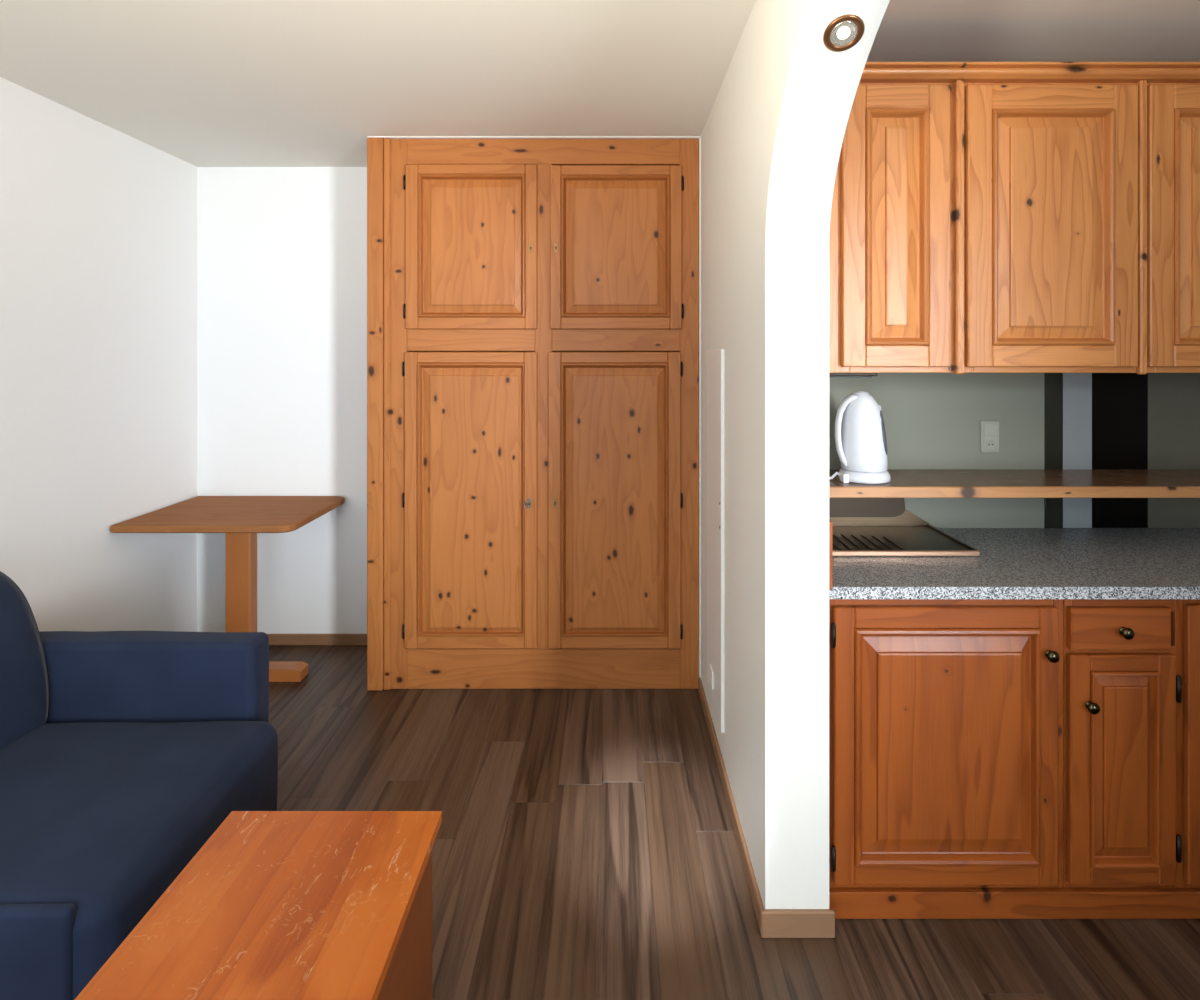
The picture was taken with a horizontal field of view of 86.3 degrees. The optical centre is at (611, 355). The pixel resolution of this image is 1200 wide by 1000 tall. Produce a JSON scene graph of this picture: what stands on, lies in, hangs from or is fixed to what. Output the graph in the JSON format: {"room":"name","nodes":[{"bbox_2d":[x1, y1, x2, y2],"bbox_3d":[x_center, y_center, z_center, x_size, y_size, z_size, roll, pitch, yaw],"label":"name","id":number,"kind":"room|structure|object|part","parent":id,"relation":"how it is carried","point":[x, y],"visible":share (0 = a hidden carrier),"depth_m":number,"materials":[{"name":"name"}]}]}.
{"room":"living room","nodes":[
{"label":"living room","id":0,"kind":"room"},
{"bbox_2d":[0,77,196,631],"bbox_3d":[-2.220,0.290,1.000,0.100,2.560,4.900,0,0,0],"label":"wall","id":1,"kind":"structure","parent":0,"point":[98,222],"depth_m":2.68,"materials":[{"name":"white paint"}]},
{"bbox_2d":[197,167,366,644],"bbox_3d":[-0.801,0.290,3.400,2.737,2.560,0.100,0,0,0],"label":"wall","id":2,"kind":"structure","parent":0,"point":[282,251],"depth_m":3.35,"materials":[{"name":"white paint"}]},
{"bbox_2d":[267,634,366,644],"bbox_3d":[-1.721,1.481,3.344,0.874,0.058,0.012,0,0,0],"label":"baseboard","id":3,"kind":"structure","parent":2,"relation":"attached to","point":[274,639],"depth_m":3.34,"materials":[{"name":"brown wood"}]},
{"bbox_2d":[0,0,1199,166],"bbox_3d":[0.415,-1.040,1.000,5.370,0.100,4.900,0,0,0],"label":"ceiling","id":4,"kind":"structure","parent":0,"point":[201,83],"depth_m":2.10,"materials":[{"name":"paint"}]},
{"bbox_2d":[269,645,1199,999],"bbox_3d":[0.415,1.540,1.000,5.370,0.060,4.900,0,0,0],"label":"floor","id":5,"kind":"structure","parent":0,"point":[585,847],"depth_m":1.88,"materials":[{"name":"brown wood"}]},
{"bbox_2d":[0,571,277,999],"bbox_3d":[-1.567,1.060,1.706,1.113,0.876,0.836,0,0,0],"label":"sofa","id":6,"kind":"object","parent":5,"relation":"on","point":[122,753],"visible":0.84,"depth_m":1.74,"materials":[{"name":"blue fabric"}]},
{"bbox_3d":[-1.922,0.881,1.653,0.380,0.518,0.687,0,0,0],"label":"backrest","id":7,"kind":"part","parent":6,"relation":"part of","materials":[{"name":"blue fabric"}]},
{"bbox_3d":[-1.583,1.286,1.304,0.973,0.329,0.032,0,0,0],"label":"panel","id":8,"kind":"part","parent":6,"relation":"part of","materials":[{"name":"blue fabric"}]},
{"bbox_3d":[-1.567,1.300,1.651,1.113,0.384,0.710,0,0,0],"label":"seat","id":9,"kind":"part","parent":6,"relation":"part of","materials":[{"name":"blue fabric"}]},
{"bbox_3d":[-1.614,1.199,2.060,0.983,0.599,0.128,0,0,0],"label":"armrest","id":10,"kind":"part","parent":6,"relation":"part of","materials":[{"name":"blue fabric"}]},
{"bbox_2d":[110,496,344,681],"bbox_3d":[-1.766,1.119,3.037,0.781,0.781,0.593,0,0,0],"label":"dining table","id":11,"kind":"object","parent":5,"relation":"on","point":[240,518],"visible":0.94,"depth_m":2.97,"materials":[{"name":"brown wood"}]},
{"bbox_2d":[75,811,441,999],"bbox_3d":[-0.641,1.284,0.956,0.489,0.449,1.071,0,0,0],"label":"coffee table","id":12,"kind":"object","parent":5,"relation":"on","point":[274,905],"visible":1,"depth_m":1.23,"materials":[{"name":"brown wood"}]},
{"bbox_3d":[-0.422,1.287,0.971,0.020,0.406,1.001,0,0,0],"label":"panel","id":13,"kind":"part","parent":12,"relation":"part of","materials":[{"name":"brown wood"}]},
{"bbox_2d":[367,138,698,690],"bbox_3d":[-0.355,0.262,3.098,1.498,2.494,0.498,0,0,0],"label":"wardrobe","id":14,"kind":"object","parent":5,"relation":"on","point":[533,304],"visible":1,"depth_m":2.88,"materials":[{"name":"brown wood"}]},
{"bbox_3d":[-1.069,0.262,2.916,0.071,2.494,0.068,0,0,0],"label":"corner post","id":15,"kind":"part","parent":14,"relation":"part of","materials":[{"name":"brown wood"}]},
{"bbox_3d":[-0.638,0.651,2.892,0.599,1.338,0.016,0,0,0],"label":"door","id":16,"kind":"part","parent":14,"relation":"part of","materials":[{"name":"brown wood"}]},
{"bbox_3d":[-0.638,0.647,2.889,0.482,1.230,0.024,0,0,0],"label":"moulding","id":17,"kind":"part","parent":14,"relation":"part of","materials":[{"name":"brown wood"}]},
{"bbox_3d":[-0.639,-0.072,2.914,0.580,0.100,0.028,0,0,0],"label":"rail","id":18,"kind":"part","parent":14,"relation":"part of","materials":[{"name":"brown wood"}]},
{"bbox_3d":[-0.635,-0.493,2.892,0.595,0.744,0.016,0,0,0],"label":"door","id":19,"kind":"part","parent":14,"relation":"part of","materials":[{"name":"brown wood"}]},
{"bbox_3d":[-0.633,-0.498,2.889,0.482,0.644,0.024,0,0,0],"label":"moulding","id":20,"kind":"part","parent":14,"relation":"part of","materials":[{"name":"brown wood"}]},
{"bbox_3d":[-0.632,0.650,2.892,0.452,1.196,0.022,0,0,0],"label":"panel","id":21,"kind":"part","parent":14,"relation":"part of","materials":[{"name":"brown wood"}]},
{"bbox_3d":[-0.632,-0.497,2.892,0.444,0.604,0.022,0,0,0],"label":"panel","id":22,"kind":"part","parent":14,"relation":"part of","materials":[{"name":"brown wood"}]},
{"bbox_2d":[367,136,699,138],"bbox_3d":[-0.353,-0.988,2.907,1.503,0.004,0.046,0,0,0],"label":"trim","id":23,"kind":"structure","parent":14,"relation":"attached to","point":[383,137],"depth_m":2.89,"materials":[{"name":"white paint"}]},
{"bbox_3d":[-0.310,1.418,2.914,1.237,0.181,0.028,0,0,0],"label":"rail","id":24,"kind":"part","parent":14,"relation":"part of","materials":[{"name":"brown wood"}]},
{"bbox_3d":[-0.310,-0.927,2.914,1.237,0.114,0.028,0,0,0],"label":"rail","id":25,"kind":"part","parent":14,"relation":"part of","materials":[{"name":"brown wood"}]},
{"bbox_3d":[-0.354,0.262,3.342,1.440,2.494,0.009,0,0,0],"label":"panel","id":26,"kind":"part","parent":14,"relation":"part of","materials":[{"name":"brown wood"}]},
{"bbox_3d":[0.011,0.651,2.892,0.599,1.338,0.016,0,0,0],"label":"door","id":27,"kind":"part","parent":14,"relation":"part of","materials":[{"name":"brown wood"}]},
{"bbox_3d":[0.011,0.647,2.889,0.482,1.230,0.024,0,0,0],"label":"moulding","id":28,"kind":"part","parent":14,"relation":"part of","materials":[{"name":"brown wood"}]},
{"bbox_3d":[0.013,0.650,2.892,0.446,1.196,0.022,0,0,0],"label":"panel","id":29,"kind":"part","parent":14,"relation":"part of","materials":[{"name":"brown wood"}]},
{"bbox_3d":[0.017,-0.495,2.892,0.451,0.600,0.022,0,0,0],"label":"panel","id":30,"kind":"part","parent":14,"relation":"part of","materials":[{"name":"brown wood"}]},
{"bbox_3d":[0.016,-0.496,2.889,0.491,0.640,0.024,0,0,0],"label":"moulding","id":31,"kind":"part","parent":14,"relation":"part of","materials":[{"name":"brown wood"}]},
{"bbox_3d":[0.018,-0.072,2.914,0.580,0.100,0.028,0,0,0],"label":"rail","id":32,"kind":"part","parent":14,"relation":"part of","materials":[{"name":"brown wood"}]},
{"bbox_3d":[0.018,-0.491,2.892,0.595,0.739,0.016,0,0,0],"label":"door","id":33,"kind":"part","parent":14,"relation":"part of","materials":[{"name":"brown wood"}]},
{"bbox_2d":[829,599,1062,887],"bbox_3d":[0.895,1.049,1.978,0.648,0.802,0.590,0,0,0],"label":"base cabinet","id":34,"kind":"object","parent":5,"relation":"on","point":[946,715],"visible":0.91,"depth_m":1.71,"materials":[{"name":"brown wood"}]},
{"bbox_3d":[0.896,1.421,1.738,0.590,0.030,0.020,0,0,0],"label":"rail","id":35,"kind":"part","parent":34,"relation":"part of","materials":[{"name":"brown wood"}]},
{"bbox_3d":[0.896,0.683,1.738,0.590,0.071,0.020,0,0,0],"label":"rail","id":36,"kind":"part","parent":34,"relation":"part of","materials":[{"name":"brown wood"}]},
{"bbox_3d":[0.898,1.044,1.716,0.454,0.585,0.022,0,0,0],"label":"panel","id":37,"kind":"part","parent":34,"relation":"part of","materials":[{"name":"brown wood"}]},
{"bbox_3d":[0.895,1.045,1.713,0.494,0.632,0.024,0,0,0],"label":"moulding","id":38,"kind":"part","parent":34,"relation":"part of","materials":[{"name":"brown wood"}]},
{"bbox_2d":[829,528,1199,598],"bbox_3d":[1.375,0.630,1.991,1.613,0.033,0.582,0,0,0],"label":"countertop","id":39,"kind":"structure","parent":34,"relation":"on","point":[1012,563],"depth_m":1.86,"materials":[{"name":"stone"}]},
{"bbox_2d":[829,498,979,555],"bbox_3d":[0.856,0.631,2.113,0.538,0.270,0.316,0,0,0],"label":"sink","id":40,"kind":"object","parent":39,"relation":"in","point":[861,526],"visible":0.5,"depth_m":2.18,"materials":[{"name":"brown metal"}]},
{"bbox_3d":[0.814,0.535,2.265,0.447,0.071,0.003,0,0,0],"label":"plate","id":41,"kind":"part","parent":40,"relation":"part of","materials":[{"name":"grey metal"}]},
{"bbox_3d":[1.166,0.795,1.695,0.031,0.031,0.026,0,0,0],"label":"knob","id":42,"kind":"part","parent":34,"relation":"part of","materials":[{"name":"gold metal"}]},
{"bbox_2d":[829,887,1199,918],"bbox_3d":[1.376,1.473,1.727,1.611,0.072,0.026,0,0,0],"label":"plinth","id":43,"kind":"object","parent":5,"relation":"on","point":[847,903],"visible":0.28,"depth_m":1.71,"materials":[{"name":"brown wood"}]},
{"bbox_2d":[1063,599,1182,887],"bbox_3d":[1.382,1.049,1.978,0.322,0.802,0.590,0,0,0],"label":"base cabinet","id":44,"kind":"object","parent":5,"relation":"on","point":[1123,658],"visible":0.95,"depth_m":1.71,"materials":[{"name":"brown wood"}]},
{"bbox_3d":[1.273,0.931,1.695,0.031,0.031,0.026,0,0,0],"label":"knob","id":45,"kind":"part","parent":44,"relation":"part of","materials":[{"name":"gold metal"}]},
{"bbox_3d":[1.361,0.731,1.718,0.267,0.112,0.020,0,0,0],"label":"drawer","id":46,"kind":"part","parent":44,"relation":"part of","materials":[{"name":"brown wood"}]},
{"bbox_3d":[1.369,1.102,1.716,0.158,0.490,0.022,0,0,0],"label":"panel","id":47,"kind":"part","parent":44,"relation":"part of","materials":[{"name":"brown wood"}]},
{"bbox_3d":[1.382,1.421,1.738,0.278,0.030,0.020,0,0,0],"label":"rail","id":48,"kind":"part","parent":44,"relation":"part of","materials":[{"name":"brown wood"}]},
{"bbox_3d":[1.382,0.802,1.738,0.278,0.038,0.020,0,0,0],"label":"rail","id":49,"kind":"part","parent":44,"relation":"part of","materials":[{"name":"brown wood"}]},
{"bbox_3d":[1.382,0.669,1.738,0.278,0.044,0.020,0,0,0],"label":"rail","id":50,"kind":"part","parent":44,"relation":"part of","materials":[{"name":"brown wood"}]},
{"bbox_3d":[1.369,1.105,1.713,0.182,0.523,0.024,0,0,0],"label":"moulding","id":51,"kind":"part","parent":44,"relation":"part of","materials":[{"name":"brown wood"}]},
{"bbox_3d":[1.364,0.734,1.695,0.031,0.031,0.026,0,0,0],"label":"knob","id":52,"kind":"part","parent":44,"relation":"part of","materials":[{"name":"black metal"}]},
{"bbox_2d":[1183,599,1199,887],"bbox_3d":[1.861,1.049,1.978,0.642,0.802,0.590,0,0,0],"label":"base cabinet","id":53,"kind":"object","parent":5,"relation":"on","point":[1191,607],"visible":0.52,"depth_m":1.71,"materials":[{"name":"brown wood"}]},
{"bbox_3d":[1.858,0.669,1.738,0.587,0.044,0.020,0,0,0],"label":"rail","id":54,"kind":"part","parent":53,"relation":"part of","materials":[{"name":"brown wood"}]},
{"bbox_2d":[698,0,889,932],"bbox_3d":[0.477,0.266,1.025,0.179,2.512,4.650,0,0,0],"label":"wall","id":55,"kind":"structure","parent":0,"point":[772,136],"depth_m":1.67,"materials":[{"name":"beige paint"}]},
{"bbox_2d":[699,138,700,676],"bbox_3d":[0.397,0.232,2.905,0.006,2.434,0.042,0,0,0],"label":"trim","id":56,"kind":"structure","parent":55,"relation":"attached to","point":[699,138],"depth_m":2.88,"materials":[{"name":"white paint"}]},
{"bbox_2d":[707,349,724,732],"bbox_3d":[0.391,0.655,2.462,0.017,1.360,0.395,0,0,0],"label":"access panel","id":57,"kind":"object","parent":55,"relation":"attached to","point":[715,358],"visible":1,"depth_m":2.42,"materials":[{"name":"white paint"}]},
{"bbox_2d":[709,664,713,689],"bbox_3d":[0.388,1.250,2.495,0.008,0.070,0.070,0,0,0],"label":"wall socket","id":58,"kind":"object","parent":57,"relation":"attached to","point":[711,668],"depth_m":2.47,"materials":[{"name":"white paint"}]},
{"bbox_2d":[761,910,834,937],"bbox_3d":[0.483,1.476,1.664,0.192,0.068,0.012,0,0,0],"label":"baseboard","id":59,"kind":"structure","parent":55,"relation":"attached to","point":[774,923],"depth_m":1.66,"materials":[{"name":"brown wood"}]},
{"bbox_2d":[829,520,832,588],"bbox_3d":[0.573,0.523,1.695,0.010,0.178,0.040,0,0,0],"label":"trim","id":60,"kind":"structure","parent":55,"relation":"attached to","point":[830,521],"depth_m":1.68,"materials":[{"name":"brown wood"}]},
{"bbox_2d":[823,14,864,51],"bbox_3d":[0.495,-0.690,1.369,0.085,0.046,0.074,0,0,0],"label":"spotlight","id":61,"kind":"object","parent":55,"relation":"attached to","point":[844,32],"visible":1,"depth_m":1.36,"materials":[{"name":"brown metal"}]},
{"bbox_3d":[0.495,-0.689,1.368,0.026,0.015,0.022,0,0,0],"label":"bulb","id":62,"kind":"part","parent":61,"relation":"part of","materials":[{"name":"white glass"}]},
{"bbox_2d":[829,373,1043,527],"bbox_3d":[1.784,0.290,2.333,2.433,2.560,0.100,0,0,0],"label":"wall","id":63,"kind":"structure","parent":0,"point":[932,420],"depth_m":2.28,"materials":[{"name":"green paint"}]},
{"bbox_2d":[829,80,963,373],"bbox_3d":[0.825,-0.393,2.108,0.509,0.897,0.340,0,0,0],"label":"upper cabinet","id":64,"kind":"object","parent":63,"relation":"attached to","point":[896,239],"visible":0.8,"depth_m":1.95,"materials":[{"name":"brown wood"}]},
{"bbox_2d":[829,373,877,377],"bbox_3d":[0.741,0.054,2.030,0.181,0.028,0.060,0,0,0],"label":"lamp","id":65,"kind":"object","parent":64,"relation":"attached to","point":[831,375],"visible":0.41,"depth_m":2.00,"materials":[{"name":"metal"}]},
{"bbox_2d":[829,376,871,377],"bbox_3d":[0.741,0.066,2.030,0.156,0.004,0.040,0,0,0],"label":"diffuser","id":66,"kind":"object","parent":65,"relation":"attached to","point":[829,376],"depth_m":2.01,"materials":[{"name":"plastic"}]},
{"bbox_3d":[0.867,-0.393,1.953,0.146,0.676,0.022,0,0,0],"label":"panel","id":67,"kind":"part","parent":64,"relation":"part of","materials":[{"name":"brown wood"}]},
{"bbox_3d":[0.868,-0.392,1.950,0.192,0.717,0.024,0,0,0],"label":"moulding","id":68,"kind":"part","parent":64,"relation":"part of","materials":[{"name":"brown wood"}]},
{"bbox_3d":[0.883,0.037,1.975,0.304,0.030,0.018,0,0,0],"label":"rail","id":69,"kind":"part","parent":64,"relation":"part of","materials":[{"name":"brown wood"}]},
{"bbox_3d":[0.883,-0.826,1.975,0.304,0.030,0.018,0,0,0],"label":"rail","id":70,"kind":"part","parent":64,"relation":"part of","materials":[{"name":"brown wood"}]},
{"bbox_2d":[980,421,998,451],"bbox_3d":[1.345,0.287,2.275,0.064,0.111,0.014,0,0,0],"label":"wall socket","id":71,"kind":"object","parent":63,"relation":"attached to","point":[989,430],"visible":1,"depth_m":2.27,"materials":[{"name":"beige plastic"}]},
{"bbox_2d":[829,469,1199,497],"bbox_3d":[1.376,0.449,2.125,1.612,0.090,0.306,0,0,0],"label":"wall shelf","id":72,"kind":"object","parent":63,"relation":"attached to","point":[904,483],"visible":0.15,"depth_m":2.00,"materials":[{"name":"brown wood"}]},
{"bbox_2d":[829,391,890,483],"bbox_3d":[0.793,0.258,2.071,0.220,0.290,0.156,0,0,-27],"label":"kettle","id":73,"kind":"object","parent":72,"relation":"on","point":[861,449],"visible":0.97,"depth_m":2.03,"materials":[{"name":"white plastic"}]},
{"bbox_3d":[0.706,0.387,2.071,0.094,0.030,0.022,0,0,18],"label":"cord","id":74,"kind":"part","parent":73,"relation":"part of","materials":[{"name":"white plastic"}]},
{"bbox_3d":[0.759,0.241,2.072,0.074,0.238,0.033,0,0,0],"label":"handle","id":75,"kind":"part","parent":73,"relation":"part of","materials":[{"name":"white plastic"}]},
{"bbox_2d":[1044,373,1062,527],"bbox_3d":[1.574,0.334,2.281,0.064,0.558,0.004,0,0,0],"label":"panel","id":76,"kind":"object","parent":63,"relation":"attached to","point":[1053,382],"visible":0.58,"depth_m":2.28,"materials":[{"name":"black paint"}]},
{"bbox_2d":[964,80,1146,373],"bbox_3d":[1.359,-0.393,2.108,0.557,0.897,0.340,0,0,0],"label":"upper cabinet","id":77,"kind":"object","parent":63,"relation":"attached to","point":[1055,174],"visible":0.88,"depth_m":1.95,"materials":[{"name":"brown wood"}]},
{"bbox_3d":[1.341,-0.392,1.953,0.328,0.677,0.022,0,0,0],"label":"panel","id":78,"kind":"part","parent":77,"relation":"part of","materials":[{"name":"brown wood"}]},
{"bbox_3d":[1.343,-0.392,1.950,0.371,0.717,0.024,0,0,0],"label":"moulding","id":79,"kind":"part","parent":77,"relation":"part of","materials":[{"name":"brown wood"}]},
{"bbox_3d":[1.359,-0.826,1.975,0.497,0.030,0.018,0,0,0],"label":"rail","id":80,"kind":"part","parent":77,"relation":"part of","materials":[{"name":"brown wood"}]},
{"bbox_3d":[1.359,0.037,1.975,0.497,0.030,0.018,0,0,0],"label":"rail","id":81,"kind":"part","parent":77,"relation":"part of","materials":[{"name":"brown wood"}]},
{"bbox_2d":[1063,373,1091,527],"bbox_3d":[1.658,0.334,2.281,0.102,0.558,0.004,0,0,0],"label":"panel","id":82,"kind":"object","parent":63,"relation":"attached to","point":[1077,387],"visible":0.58,"depth_m":2.28,"materials":[{"name":"grey paint"}]},
{"bbox_2d":[1092,373,1147,527],"bbox_3d":[1.810,0.334,2.281,0.198,0.558,0.004,0,0,0],"label":"panel","id":83,"kind":"object","parent":63,"relation":"attached to","point":[1119,400],"visible":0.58,"depth_m":2.28,"materials":[{"name":"black paint"}]},
{"bbox_2d":[1147,83,1199,372],"bbox_3d":[1.922,-0.395,2.108,0.568,0.893,0.340,0,0,0],"label":"upper cabinet","id":84,"kind":"object","parent":63,"relation":"attached to","point":[1173,109],"visible":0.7,"depth_m":1.95,"materials":[{"name":"brown wood"}]},
{"bbox_2d":[859,62,1199,82],"bbox_3d":[1.388,-0.862,2.095,1.635,0.040,0.355,0,0,0],"label":"crown molding","id":85,"kind":"structure","parent":84,"relation":"on","point":[873,72],"depth_m":1.93,"materials":[{"name":"brown wood"}]},
{"bbox_3d":[1.922,-0.826,1.975,0.507,0.030,0.018,0,0,0],"label":"rail","id":86,"kind":"part","parent":84,"relation":"part of","materials":[{"name":"brown wood"}]},
{"bbox_3d":[1.922,0.037,1.975,0.507,0.030,0.018,0,0,0],"label":"rail","id":87,"kind":"part","parent":84,"relation":"part of","materials":[{"name":"brown wood"}]},
{"bbox_3d":[1.898,-0.392,1.950,0.374,0.717,0.024,0,0,0],"label":"moulding","id":88,"kind":"part","parent":84,"relation":"part of","materials":[{"name":"brown wood"}]},
{"bbox_3d":[1.898,-0.392,1.953,0.336,0.677,0.022,0,0,0],"label":"panel","id":89,"kind":"part","parent":84,"relation":"part of","materials":[{"name":"brown wood"}]},
{"bbox_2d":[1148,373,1199,527],"bbox_3d":[2.411,0.334,2.281,1.003,0.558,0.004,0,0,0],"label":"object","id":90,"kind":"object","parent":63,"relation":"attached to","point":[1173,398],"visible":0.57,"depth_m":2.28,"materials":[{"name":"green paint"}]}
]}

